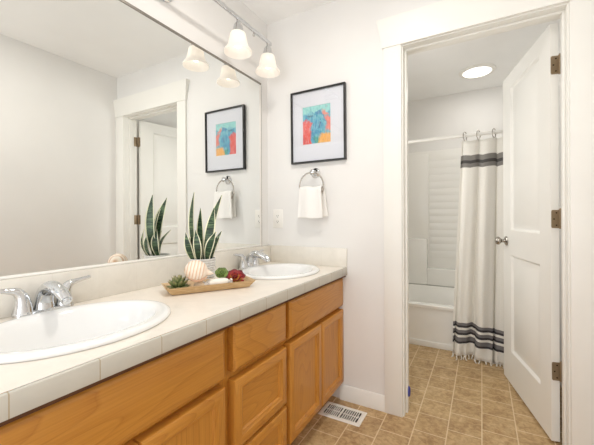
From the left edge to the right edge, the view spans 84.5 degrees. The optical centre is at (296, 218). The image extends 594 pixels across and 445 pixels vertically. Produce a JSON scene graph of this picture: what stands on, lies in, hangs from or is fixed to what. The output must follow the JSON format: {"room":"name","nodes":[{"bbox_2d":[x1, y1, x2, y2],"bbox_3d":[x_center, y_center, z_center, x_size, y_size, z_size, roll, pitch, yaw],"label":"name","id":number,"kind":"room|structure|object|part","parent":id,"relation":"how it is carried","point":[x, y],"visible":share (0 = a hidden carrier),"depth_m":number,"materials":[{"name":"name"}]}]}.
{"room":"bathroom","nodes":[
{"label":"bathroom","id":0,"kind":"room"},
{"bbox_2d":[125,0,267,245],"bbox_3d":[-1.012,-0.113,0.936,0.112,2.437,3.100,0,0,29],"label":"wall","id":1,"kind":"structure","parent":0,"point":[205,23],"depth_m":1.86,"materials":[{"name":"paint"}]},
{"bbox_2d":[0,0,261,279],"bbox_3d":[-0.642,-0.355,1.458,0.020,1.082,1.656,0,0,29],"label":"wall mirror","id":2,"kind":"object","parent":1,"relation":"attached to","point":[112,119],"visible":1,"depth_m":1.30,"materials":[{"name":"clear glass"}]},
{"bbox_2d":[0,245,270,318],"bbox_3d":[-0.616,0.244,1.492,0.028,0.115,1.740,0,0,29],"label":"backsplash","id":3,"kind":"structure","parent":1,"relation":"attached to","point":[105,281],"depth_m":1.30,"materials":[{"name":"tile"}]},
{"bbox_2d":[161,0,279,77],"bbox_3d":[-0.541,-0.999,1.421,0.237,0.249,1.473,0,0,29],"label":"vanity light","id":4,"kind":"object","parent":1,"relation":"attached to","point":[237,47],"visible":1,"depth_m":1.78,"materials":[{"name":"white glass"}]},
{"bbox_3d":[-0.313,-0.929,1.735,0.149,0.107,0.149,0,0,29],"label":"lamp shade","id":5,"kind":"part","parent":4,"relation":"part of","materials":[{"name":"white glass"}]},
{"bbox_3d":[-0.177,-0.930,1.976,0.149,0.107,0.149,0,0,29],"label":"lamp shade","id":6,"kind":"part","parent":4,"relation":"part of","materials":[{"name":"white glass"}]},
{"bbox_2d":[267,0,442,397],"bbox_3d":[0.538,-0.120,1.909,1.855,2.437,0.118,0,0,29],"label":"wall","id":7,"kind":"structure","parent":0,"point":[337,41],"depth_m":1.97,"materials":[{"name":"paint"}]},
{"bbox_2d":[273,209,282,227],"bbox_3d":[-0.130,0.003,2.213,0.078,0.124,0.008,0,0,29],"label":"wall outlet","id":8,"kind":"object","parent":7,"relation":"attached to","point":[277,213],"visible":1,"depth_m":2.21,"materials":[{"name":"white plastic"}]},
{"bbox_2d":[276,214,279,223],"bbox_3d":[-0.130,0.004,2.212,0.034,0.068,0.002,0,0,29],"label":"receptacle","id":9,"kind":"object","parent":8,"relation":"attached to","point":[277,215],"depth_m":2.21,"materials":[{"name":"white plastic"}]},
{"bbox_2d":[299,168,323,193],"bbox_3d":[0.096,-0.215,2.053,0.175,0.201,0.064,0,0,29],"label":"towel ring","id":10,"kind":"object","parent":7,"relation":"attached to","point":[315,173],"visible":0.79,"depth_m":2.05,"materials":[{"name":"silver metal"}]},
{"bbox_2d":[297,185,327,218],"bbox_3d":[0.095,-0.099,2.032,0.190,0.204,0.071,0,0,29],"label":"hand towel","id":11,"kind":"object","parent":10,"relation":"hanging from","point":[312,204],"visible":1,"depth_m":2.01,"materials":[{"name":"white fabric"}]},
{"bbox_2d":[290,82,346,164],"bbox_3d":[0.128,-0.582,2.052,0.377,0.461,0.024,0,1,29],"label":"picture frame","id":12,"kind":"object","parent":7,"relation":"attached to","point":[318,115],"visible":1,"depth_m":2.05,"materials":[{"name":"black"}]},
{"bbox_2d":[303,103,330,144],"bbox_3d":[0.122,-0.590,2.060,0.192,0.236,0.001,0,1,29],"label":"artwork","id":13,"kind":"object","parent":12,"relation":"attached to","point":[316,119],"depth_m":2.06},
{"bbox_2d":[340,384,384,411],"bbox_3d":[0.381,1.055,1.925,0.273,0.088,0.014,0,0,29],"label":"baseboard","id":14,"kind":"structure","parent":7,"relation":"attached to","point":[354,395],"depth_m":1.92,"materials":[{"name":"paint"}]},
{"bbox_2d":[376,0,593,444],"bbox_3d":[0.914,-0.009,1.676,0.973,2.213,0.158,0,0,29],"label":"door frame","id":15,"kind":"structure","parent":7,"relation":"attached to","point":[581,12],"depth_m":1.53,"materials":[{"name":"paint"}]},
{"bbox_2d":[240,0,558,101],"bbox_3d":[0.327,-1.377,1.423,1.975,0.080,5.270,0,0,29],"label":"ceiling","id":16,"kind":"structure","parent":0,"point":[435,72],"depth_m":2.72,"materials":[{"name":"paint"}]},
{"bbox_2d":[459,63,495,78],"bbox_3d":[1.644,-1.335,2.988,0.300,0.016,0.300,0,0,29],"label":"recessed light","id":17,"kind":"object","parent":16,"relation":"in","point":[484,69],"visible":1,"depth_m":2.96,"materials":[{"name":"white plastic"}]},
{"bbox_2d":[463,67,491,77],"bbox_3d":[1.644,-1.334,2.988,0.232,0.012,0.232,0,0,29],"label":"diffuser","id":18,"kind":"object","parent":17,"relation":"attached to","point":[469,72],"depth_m":2.98,"materials":[{"name":"white plastic"}]},
{"bbox_2d":[288,343,561,444],"bbox_3d":[0.338,1.139,1.423,1.975,0.080,5.270,0,0,29],"label":"floor","id":19,"kind":"structure","parent":0,"point":[452,401],"depth_m":1.82,"materials":[{"name":"tile"}]},
{"bbox_2d":[0,322,224,444],"bbox_3d":[-0.626,0.731,0.923,0.544,0.742,0.648,0,0,29],"label":"vanity cabinet","id":20,"kind":"object","parent":19,"relation":"on","point":[177,397],"visible":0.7,"depth_m":0.83,"materials":[{"name":"brown wood"}]},
{"bbox_3d":[-0.477,0.774,0.668,0.033,0.441,0.321,0,0,29],"label":"door","id":21,"kind":"part","parent":20,"relation":"part of","materials":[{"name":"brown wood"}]},
{"bbox_3d":[-0.428,0.682,0.811,0.020,0.646,0.648,0,0,29],"label":"frame","id":22,"kind":"part","parent":20,"relation":"part of","materials":[{"name":"brown wood"}]},
{"bbox_3d":[-0.320,0.774,0.946,0.033,0.441,0.305,0,0,29],"label":"door","id":23,"kind":"part","parent":20,"relation":"part of","materials":[{"name":"brown wood"}]},
{"bbox_3d":[-0.326,0.774,0.949,0.019,0.345,0.209,0,0,29],"label":"panel","id":24,"kind":"part","parent":20,"relation":"part of","materials":[{"name":"brown wood"}]},
{"bbox_2d":[200,297,286,444],"bbox_3d":[-0.369,0.730,1.379,0.544,0.742,0.396,0,0,29],"label":"vanity cabinet","id":25,"kind":"object","parent":19,"relation":"on","point":[254,383],"visible":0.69,"depth_m":1.23,"materials":[{"name":"brown wood"}]},
{"bbox_2d":[0,245,346,426],"bbox_3d":[-0.376,0.271,1.357,0.578,0.172,1.741,0,0,29],"label":"countertop","id":26,"kind":"structure","parent":25,"relation":"on","point":[86,369],"depth_m":1.07,"materials":[{"name":"tile"}]},
{"bbox_2d":[0,275,90,318],"bbox_3d":[-0.800,0.249,1.044,0.212,0.106,0.212,0,0,-14],"label":"faucet","id":27,"kind":"object","parent":26,"relation":"on","point":[43,301],"visible":0.97,"depth_m":0.99,"materials":[{"name":"silver metal"}]},
{"bbox_3d":[-0.847,0.245,0.969,0.051,0.084,0.110,0,0,29],"label":"handle","id":28,"kind":"part","parent":27,"relation":"part of","materials":[{"name":"silver metal"}]},
{"bbox_3d":[-0.833,0.289,0.994,0.055,0.009,0.055,0,0,29],"label":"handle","id":29,"kind":"part","parent":27,"relation":"part of","materials":[{"name":"silver metal"}]},
{"bbox_3d":[-0.805,0.293,1.043,0.054,0.017,0.160,0,0,29],"label":"plate","id":30,"kind":"part","parent":27,"relation":"part of","materials":[{"name":"silver metal"}]},
{"bbox_3d":[-0.756,0.243,1.015,0.182,0.096,0.060,0,0,29],"label":"spout","id":31,"kind":"part","parent":27,"relation":"part of","materials":[{"name":"silver metal"}]},
{"bbox_3d":[-0.777,0.289,1.092,0.055,0.009,0.055,0,0,29],"label":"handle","id":32,"kind":"part","parent":27,"relation":"part of","materials":[{"name":"silver metal"}]},
{"bbox_3d":[-0.763,0.244,1.118,0.051,0.084,0.110,0,0,29],"label":"handle","id":33,"kind":"part","parent":27,"relation":"part of","materials":[{"name":"silver metal"}]},
{"bbox_2d":[0,300,170,388],"bbox_3d":[-0.604,0.357,0.911,0.410,0.142,0.510,0,0,29],"label":"sink","id":34,"kind":"object","parent":26,"relation":"in","point":[73,329],"visible":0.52,"depth_m":0.97,"materials":[{"name":"white ceramic"}]},
{"bbox_2d":[184,192,221,280],"bbox_3d":[-0.426,0.091,1.501,0.167,0.418,0.135,0,0,-14],"label":"snake plant","id":35,"kind":"object","parent":26,"relation":"on","point":[196,247],"visible":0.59,"depth_m":1.48,"materials":[{"name":"green plant"}]},
{"bbox_3d":[-0.434,0.242,1.503,0.121,0.117,0.121,0,0,29],"label":"pot","id":36,"kind":"part","parent":35,"relation":"part of","materials":[{"name":"white ceramic"}]},
{"bbox_2d":[161,276,255,294],"bbox_3d":[-0.370,0.284,1.384,0.368,0.030,0.136,0,0,-29],"label":"serving tray","id":37,"kind":"object","parent":26,"relation":"on","point":[248,281],"visible":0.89,"depth_m":1.34,"materials":[{"name":"brown wood"}]},
{"bbox_2d":[166,275,189,288],"bbox_3d":[-0.474,0.260,1.308,0.092,0.067,0.088,0,0,6],"label":"spiky succulent","id":38,"kind":"object","parent":37,"relation":"on","point":[177,282],"visible":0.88,"depth_m":1.29,"materials":[{"name":"green plant"}]},
{"bbox_2d":[193,281,203,285],"bbox_3d":[-0.400,0.277,1.340,0.053,0.034,0.041,0,0,29],"label":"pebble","id":39,"kind":"object","parent":37,"relation":"on","point":[200,283],"visible":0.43,"depth_m":1.33,"materials":[{"name":"beige stone"}]},
{"bbox_2d":[184,260,213,281],"bbox_3d":[-0.408,0.214,1.331,0.097,0.088,0.095,0,0,29],"label":"seashell","id":40,"kind":"object","parent":37,"relation":"on","point":[195,270],"visible":1,"depth_m":1.30,"materials":[{"name":"beige"}]},
{"bbox_2d":[202,278,232,284],"bbox_3d":[-0.335,0.273,1.379,0.123,0.038,0.039,0,0,-32],"label":"wrapped bundle","id":41,"kind":"object","parent":37,"relation":"on","point":[216,280],"visible":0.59,"depth_m":1.36,"materials":[{"name":"white"}]},
{"bbox_2d":[215,267,227,277],"bbox_3d":[-0.329,0.256,1.431,0.051,0.075,0.049,0,0,29],"label":"succulent","id":42,"kind":"object","parent":37,"relation":"on","point":[221,272],"visible":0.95,"depth_m":1.43,"materials":[{"name":"green plant"}]},
{"bbox_2d":[225,269,245,281],"bbox_3d":[-0.274,0.259,1.432,0.091,0.068,0.072,0,0,5],"label":"succulent","id":43,"kind":"object","parent":37,"relation":"on","point":[236,275],"visible":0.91,"depth_m":1.43,"materials":[{"name":"red plant"}]},
{"bbox_2d":[233,250,269,269],"bbox_3d":[-0.280,0.246,1.965,0.212,0.106,0.212,0,0,-14],"label":"faucet","id":44,"kind":"object","parent":26,"relation":"on","point":[251,260],"visible":0.99,"depth_m":1.91,"materials":[{"name":"silver metal"}]},
{"bbox_3d":[-0.328,0.243,1.889,0.051,0.084,0.110,0,0,29],"label":"handle","id":45,"kind":"part","parent":44,"relation":"part of","materials":[{"name":"silver metal"}]},
{"bbox_3d":[-0.236,0.241,1.936,0.182,0.096,0.060,0,0,29],"label":"spout","id":46,"kind":"part","parent":44,"relation":"part of","materials":[{"name":"silver metal"}]},
{"bbox_3d":[-0.243,0.242,2.038,0.051,0.084,0.110,0,0,29],"label":"handle","id":47,"kind":"part","parent":44,"relation":"part of","materials":[{"name":"silver metal"}]},
{"bbox_2d":[242,263,319,294],"bbox_3d":[-0.089,0.355,1.823,0.410,0.142,0.510,0,0,29],"label":"sink","id":48,"kind":"object","parent":26,"relation":"in","point":[280,271],"visible":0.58,"depth_m":1.94,"materials":[{"name":"white ceramic"}]},
{"bbox_3d":[-0.171,0.681,1.267,0.020,0.646,0.396,0,0,29],"label":"frame","id":49,"kind":"part","parent":25,"relation":"part of","materials":[{"name":"brown wood"}]},
{"bbox_3d":[-0.141,0.444,1.266,0.033,0.161,0.340,0,0,29],"label":"drawer","id":50,"kind":"part","parent":25,"relation":"part of","materials":[{"name":"brown wood"}]},
{"bbox_3d":[-0.140,0.675,1.266,0.033,0.242,0.340,0,0,29],"label":"drawer","id":51,"kind":"part","parent":25,"relation":"part of","materials":[{"name":"brown wood"}]},
{"bbox_3d":[-0.145,0.675,1.269,0.019,0.146,0.244,0,0,29],"label":"panel","id":52,"kind":"part","parent":25,"relation":"part of","materials":[{"name":"brown wood"}]},
{"bbox_3d":[-0.139,0.901,1.266,0.033,0.184,0.340,0,0,29],"label":"drawer","id":53,"kind":"part","parent":25,"relation":"part of","materials":[{"name":"brown wood"}]},
{"bbox_3d":[-0.144,0.901,1.269,0.019,0.088,0.244,0,0,29],"label":"panel","id":54,"kind":"part","parent":25,"relation":"part of","materials":[{"name":"brown wood"}]},
{"bbox_2d":[282,276,343,444],"bbox_3d":[-0.112,0.729,1.835,0.544,0.742,0.648,0,0,29],"label":"vanity cabinet","id":55,"kind":"object","parent":19,"relation":"on","point":[313,343],"visible":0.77,"depth_m":1.64,"materials":[{"name":"brown wood"}]},
{"bbox_3d":[0.038,0.772,1.579,0.033,0.441,0.321,0,0,29],"label":"door","id":56,"kind":"part","parent":55,"relation":"part of","materials":[{"name":"brown wood"}]},
{"bbox_3d":[0.032,0.772,1.583,0.019,0.345,0.225,0,0,29],"label":"panel","id":57,"kind":"part","parent":55,"relation":"part of","materials":[{"name":"brown wood"}]},
{"bbox_3d":[0.087,0.680,1.723,0.020,0.646,0.648,0,0,29],"label":"frame","id":58,"kind":"part","parent":55,"relation":"part of","materials":[{"name":"brown wood"}]},
{"bbox_3d":[0.195,0.772,1.857,0.033,0.441,0.305,0,0,29],"label":"door","id":59,"kind":"part","parent":55,"relation":"part of","materials":[{"name":"brown wood"}]},
{"bbox_3d":[0.189,0.772,1.861,0.019,0.345,0.209,0,0,29],"label":"panel","id":60,"kind":"part","parent":55,"relation":"part of","materials":[{"name":"brown wood"}]},
{"bbox_2d":[318,401,366,426],"bbox_3d":[0.256,1.096,1.841,0.242,0.008,0.142,0,0,29],"label":"floor vent","id":61,"kind":"object","parent":19,"relation":"in","point":[338,412],"visible":1,"depth_m":1.83,"materials":[{"name":"white metal"}]},
{"bbox_2d":[409,283,454,350],"bbox_3d":[1.446,0.915,3.132,1.485,0.360,0.957,0,0,29],"label":"bathtub","id":62,"kind":"object","parent":19,"relation":"on","point":[431,307],"visible":0.07,"depth_m":2.81,"materials":[{"name":"white ceramic"}]},
{"bbox_2d":[408,148,460,286],"bbox_3d":[1.448,-0.009,3.141,1.477,1.482,0.938,0,0,29],"label":"tub surround","id":63,"kind":"object","parent":62,"relation":"on","point":[434,175],"visible":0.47,"depth_m":3.60,"materials":[{"name":"white plastic"}]},
{"bbox_2d":[427,267,454,286],"bbox_3d":[1.742,0.639,3.449,0.688,0.183,0.080,0,0,29],"label":"shelf","id":64,"kind":"object","parent":63,"relation":"attached to","point":[437,276],"depth_m":3.52,"materials":[{"name":"white plastic"}]},
{"bbox_2d":[408,85,502,152],"bbox_3d":[1.708,-0.125,3.604,1.725,2.437,0.120,0,0,29],"label":"wall","id":65,"kind":"structure","parent":0,"point":[481,110],"depth_m":3.54,"materials":[{"name":"paint"}]},
{"bbox_2d":[557,19,561,360],"bbox_3d":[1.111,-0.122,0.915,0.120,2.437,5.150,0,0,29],"label":"door frame","id":66,"kind":"structure","parent":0,"point":[558,22],"depth_m":2.20,"materials":[{"name":"paint"}]},
{"bbox_2d":[408,129,502,143],"bbox_3d":[1.189,-0.656,2.689,1.485,0.060,0.060,0,0,29],"label":"curtain rod","id":67,"kind":"object","parent":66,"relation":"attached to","point":[494,131],"visible":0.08,"depth_m":2.63,"materials":[{"name":"white plastic"}]},
{"bbox_2d":[451,137,503,368],"bbox_3d":[1.479,0.240,2.453,0.593,1.711,0.147,0,0,29],"label":"shower curtain","id":68,"kind":"object","parent":67,"relation":"hanging from","point":[478,310],"visible":0.61,"depth_m":2.51,"materials":[{"name":"white fabric"}]},
{"bbox_2d":[495,23,561,441],"bbox_3d":[1.376,0.069,1.904,0.173,2.028,0.762,0,0,10],"label":"door","id":69,"kind":"structure","parent":66,"relation":"in","point":[531,211],"depth_m":1.78,"materials":[{"name":"paint"}]},
{"bbox_3d":[1.381,0.153,2.218,0.069,0.062,0.062,0,0,16],"label":"knob","id":70,"kind":"part","parent":69,"relation":"part of","materials":[{"name":"silver metal"}]}
]}

